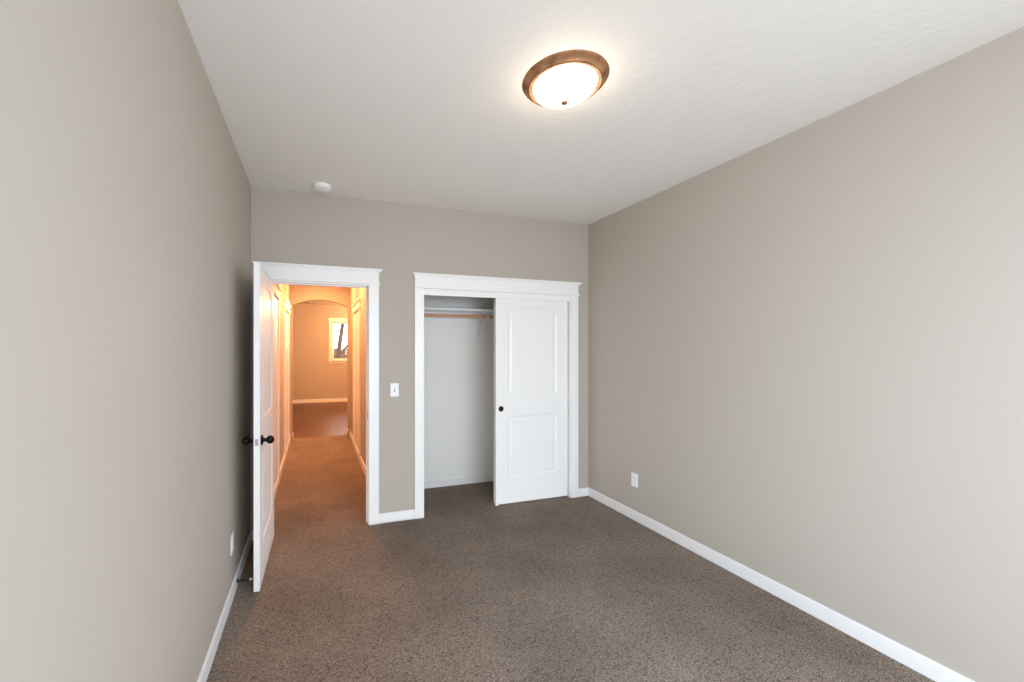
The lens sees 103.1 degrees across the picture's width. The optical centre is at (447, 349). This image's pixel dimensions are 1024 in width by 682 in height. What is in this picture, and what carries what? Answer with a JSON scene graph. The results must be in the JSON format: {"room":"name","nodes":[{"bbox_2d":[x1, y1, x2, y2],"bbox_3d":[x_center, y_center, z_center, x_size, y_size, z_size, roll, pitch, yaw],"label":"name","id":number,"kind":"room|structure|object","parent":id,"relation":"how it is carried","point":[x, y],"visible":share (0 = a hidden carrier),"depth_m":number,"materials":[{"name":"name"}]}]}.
{"room":"empty bedroom","nodes":[
{"label":"empty bedroom","id":0,"kind":"room"},
{"bbox_2d":[0,0,250,681],"bbox_3d":[-0.805,0.107,0.731,0.115,2.785,5.320,0,0,-18],"label":"wall","id":1,"kind":"structure","parent":0,"point":[125,343],"depth_m":1.03,"materials":[{"name":"beige paint"}]},
{"bbox_2d":[197,529,253,681],"bbox_3d":[-0.736,1.458,0.753,0.030,0.085,5.090,0,0,-18],"label":"baseboard","id":2,"kind":"structure","parent":1,"relation":"attached to","point":[210,655],"depth_m":2.17,"materials":[{"name":"white paint"}]},
{"bbox_2d":[237,577,251,582],"bbox_3d":[-1.277,1.452,2.539,0.087,0.024,0.024,0,0,-18],"label":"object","id":3,"kind":"structure","parent":2,"relation":"attached to","point":[238,580],"depth_m":2.53,"materials":[{"name":"black metal"}]},
{"bbox_2d":[231,531,233,554],"bbox_3d":[-1.303,1.175,2.446,0.007,0.116,0.072,0,0,-18],"label":"electrical outlet","id":4,"kind":"object","parent":1,"relation":"attached to","point":[232,542],"visible":0.96,"depth_m":2.44,"materials":[{"name":"white plastic"}]},
{"bbox_2d":[274,284,289,465],"bbox_3d":[-2.133,0.107,5.039,0.115,2.785,3.695,0,0,-18],"label":"wall","id":5,"kind":"structure","parent":0,"point":[285,292],"depth_m":5.20,"materials":[{"name":"beige paint"}]},
{"bbox_2d":[274,284,281,487],"bbox_3d":[-1.750,0.405,4.115,0.038,2.190,1.020,0,0,-18],"label":"door frame","id":6,"kind":"structure","parent":5,"relation":"attached to","point":[277,289],"depth_m":4.33,"materials":[{"name":"white paint"}]},
{"bbox_2d":[284,298,290,459],"bbox_3d":[-2.341,0.405,5.920,0.038,2.190,1.020,0,0,-18],"label":"door frame","id":7,"kind":"structure","parent":5,"relation":"attached to","point":[287,306],"depth_m":5.84,"materials":[{"name":"white paint"}]},
{"bbox_2d":[274,398,365,499],"bbox_3d":[-1.955,1.450,7.570,5.400,0.100,8.395,0,0,-18],"label":"baseboard","id":8,"kind":"structure","parent":5,"relation":"attached to","point":[318,401],"depth_m":6.65,"materials":[{"name":"white paint"}]},
{"bbox_2d":[292,401,346,437],"bbox_3d":[-2.561,1.550,9.421,5.400,0.100,4.900,0,0,-18],"label":"floor","id":9,"kind":"structure","parent":0,"point":[319,419],"depth_m":8.64,"materials":[{"name":"paint"}]},
{"bbox_2d":[292,304,346,399],"bbox_3d":[-3.280,0.107,11.614,5.630,2.785,0.115,0,0,-18],"label":"wall","id":10,"kind":"structure","parent":0,"point":[316,374],"depth_m":11.41,"materials":[{"name":"beige paint"}]},
{"bbox_2d":[328,318,346,363],"bbox_3d":[-2.972,-0.253,11.670,0.910,1.305,0.150,0,0,-18],"label":"window","id":11,"kind":"structure","parent":10,"relation":"in","point":[332,321],"depth_m":11.58,"materials":[{"name":"white paint"}]},
{"bbox_2d":[290,285,349,434],"bbox_3d":[-1.816,0.107,7.147,5.400,2.785,0.115,0,0,-18],"label":"wall","id":12,"kind":"structure","parent":0,"point":[304,293],"depth_m":6.98,"materials":[{"name":"beige paint"}]},
{"bbox_2d":[350,288,365,465],"bbox_3d":[-1.092,0.107,5.380,0.115,2.785,3.695,0,0,-18],"label":"wall","id":13,"kind":"structure","parent":0,"point":[355,293],"depth_m":5.18,"materials":[{"name":"beige paint"}]},
{"bbox_2d":[351,298,360,461],"bbox_3d":[-1.321,0.405,5.834,0.038,2.190,1.020,0,0,-18],"label":"door frame","id":14,"kind":"structure","parent":13,"relation":"attached to","point":[356,305],"depth_m":5.74,"materials":[{"name":"white paint"}]},
{"bbox_2d":[251,186,587,529],"bbox_3d":[-0.061,0.107,3.713,3.156,2.785,0.115,0,0,-18],"label":"wall","id":15,"kind":"structure","parent":0,"point":[398,244],"depth_m":3.54,"materials":[{"name":"beige paint"}]},
{"bbox_2d":[242,263,273,591],"bbox_3d":[-1.283,0.477,2.841,0.187,2.022,0.781,0,0,-17],"label":"entry door","id":16,"kind":"structure","parent":15,"relation":"in","point":[262,440],"depth_m":2.59,"materials":[{"name":"white paint"}]},
{"bbox_2d":[252,261,381,524],"bbox_3d":[-1.067,0.406,3.384,1.012,2.189,0.199,0,0,-18],"label":"door frame","id":17,"kind":"structure","parent":15,"relation":"attached to","point":[314,275],"depth_m":3.44,"materials":[{"name":"white paint"}]},
{"bbox_2d":[390,383,398,396],"bbox_3d":[-0.457,0.352,3.515,0.072,0.116,0.015,0,0,-18],"label":"switch plate","id":18,"kind":"object","parent":15,"relation":"attached to","point":[394,389],"visible":1,"depth_m":3.52,"materials":[{"name":"white plastic"}]},
{"bbox_2d":[379,509,414,523],"bbox_3d":[-0.439,1.458,3.522,0.316,0.085,0.014,0,0,-18],"label":"baseboard","id":19,"kind":"structure","parent":15,"relation":"attached to","point":[395,516],"depth_m":3.51,"materials":[{"name":"white paint"}]},
{"bbox_2d":[412,272,581,518],"bbox_3d":[0.508,0.410,3.877,1.752,2.179,0.157,0,0,-18],"label":"trim","id":20,"kind":"structure","parent":15,"relation":"attached to","point":[465,286],"depth_m":3.78,"materials":[{"name":"white paint"}]},
{"bbox_2d":[494,298,567,505],"bbox_3d":[0.841,0.490,3.986,0.800,2.012,0.039,0,0,-18],"label":"closet door","id":21,"kind":"structure","parent":15,"relation":"in","point":[530,399],"depth_m":3.97,"materials":[{"name":"white paint"}]},
{"bbox_2d":[424,295,493,480],"bbox_3d":[0.357,0.107,4.292,2.001,2.785,0.725,0,0,-18],"label":"wall","id":22,"kind":"structure","parent":0,"point":[458,402],"depth_m":4.48,"materials":[{"name":"white paint"}]},
{"bbox_2d":[424,307,493,343],"bbox_3d":[0.332,-0.245,4.381,1.969,0.360,0.310,0,0,-18],"label":"shelf","id":23,"kind":"object","parent":22,"relation":"attached to","point":[477,317],"visible":0.52,"depth_m":4.37,"materials":[{"name":"white paint"}]},
{"bbox_2d":[424,473,493,488],"bbox_3d":[0.376,1.458,4.244,1.969,0.085,0.598,0,0,-18],"label":"baseboard","id":24,"kind":"structure","parent":22,"relation":"attached to","point":[434,483],"depth_m":4.46,"materials":[{"name":"white paint"}]},
{"bbox_2d":[206,435,934,681],"bbox_3d":[0.148,1.550,2.987,3.541,0.100,9.015,0,0,-18],"label":"floor","id":25,"kind":"structure","parent":0,"point":[471,582],"depth_m":2.37,"materials":[{"name":"brown carpet"}]},
{"bbox_2d":[178,0,1023,304],"bbox_3d":[-1.157,-1.335,5.138,5.400,0.100,13.915,0,0,-18],"label":"ceiling","id":26,"kind":"structure","parent":0,"point":[420,102],"depth_m":1.95,"materials":[{"name":"white paint"}]},
{"bbox_2d":[312,182,330,192],"bbox_3d":[-0.982,-1.264,3.157,0.140,0.041,0.140,0,0,-18],"label":"smoke detector","id":27,"kind":"object","parent":26,"relation":"attached to","point":[322,187],"visible":0.98,"depth_m":3.12,"materials":[{"name":"white plastic"}]},
{"bbox_2d":[522,49,609,109],"bbox_3d":[0.560,-1.226,1.920,0.399,0.117,0.399,0,0,-18],"label":"lamp","id":28,"kind":"object","parent":26,"relation":"attached to","point":[565,79],"visible":1,"depth_m":1.83,"materials":[{"name":"white glass"}]},
{"bbox_2d":[588,26,1023,681],"bbox_3d":[2.190,0.107,2.094,0.115,2.785,6.045,0,0,-18],"label":"wall","id":29,"kind":"structure","parent":0,"point":[806,360],"depth_m":2.11,"materials":[{"name":"beige paint"}]},
{"bbox_2d":[631,472,637,487],"bbox_3d":[1.650,1.148,3.546,0.007,0.116,0.072,0,0,-18],"label":"electrical outlet","id":30,"kind":"object","parent":29,"relation":"attached to","point":[634,479],"visible":1,"depth_m":3.54,"materials":[{"name":"white plastic"}]},
{"bbox_2d":[581,487,974,681],"bbox_3d":[2.232,1.458,1.726,0.036,0.085,5.090,0,0,-18],"label":"baseboard","id":31,"kind":"structure","parent":29,"relation":"attached to","point":[917,662],"depth_m":2.30,"materials":[{"name":"white paint"}]},
{"label":"outside","id":32,"kind":"structure","parent":0,"visible":0},
{"bbox_2d":[333,324,346,358],"bbox_3d":[-5.434,-2.500,21.397,15.000,10.000,0.050,0,0,-18],"label":"sky","id":33,"kind":"structure","parent":32,"point":[336,333],"depth_m":21.26,"materials":[{"name":"white"}]},
{"bbox_3d":[-3.916,1.625,16.764,15.000,0.150,9.700,0,0,-18],"label":"ground","id":34,"kind":"structure","parent":32,"visible":0},
{"bbox_2d":[333,348,346,358],"bbox_3d":[-4.333,0.725,14.828,4.200,1.550,0.080,0,0,-18],"label":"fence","id":35,"kind":"object","parent":34,"relation":"on","point":[344,355],"depth_m":14.94,"materials":[{"name":"brown wood"}]},
{"bbox_2d":[335,324,346,358],"bbox_3d":[-3.892,-0.326,13.374,2.376,3.676,1.344,0,0,-18],"label":"tree","id":36,"kind":"object","parent":34,"relation":"on","point":[340,343],"depth_m":13.51,"materials":[{"name":"beige plant"}]}
]}

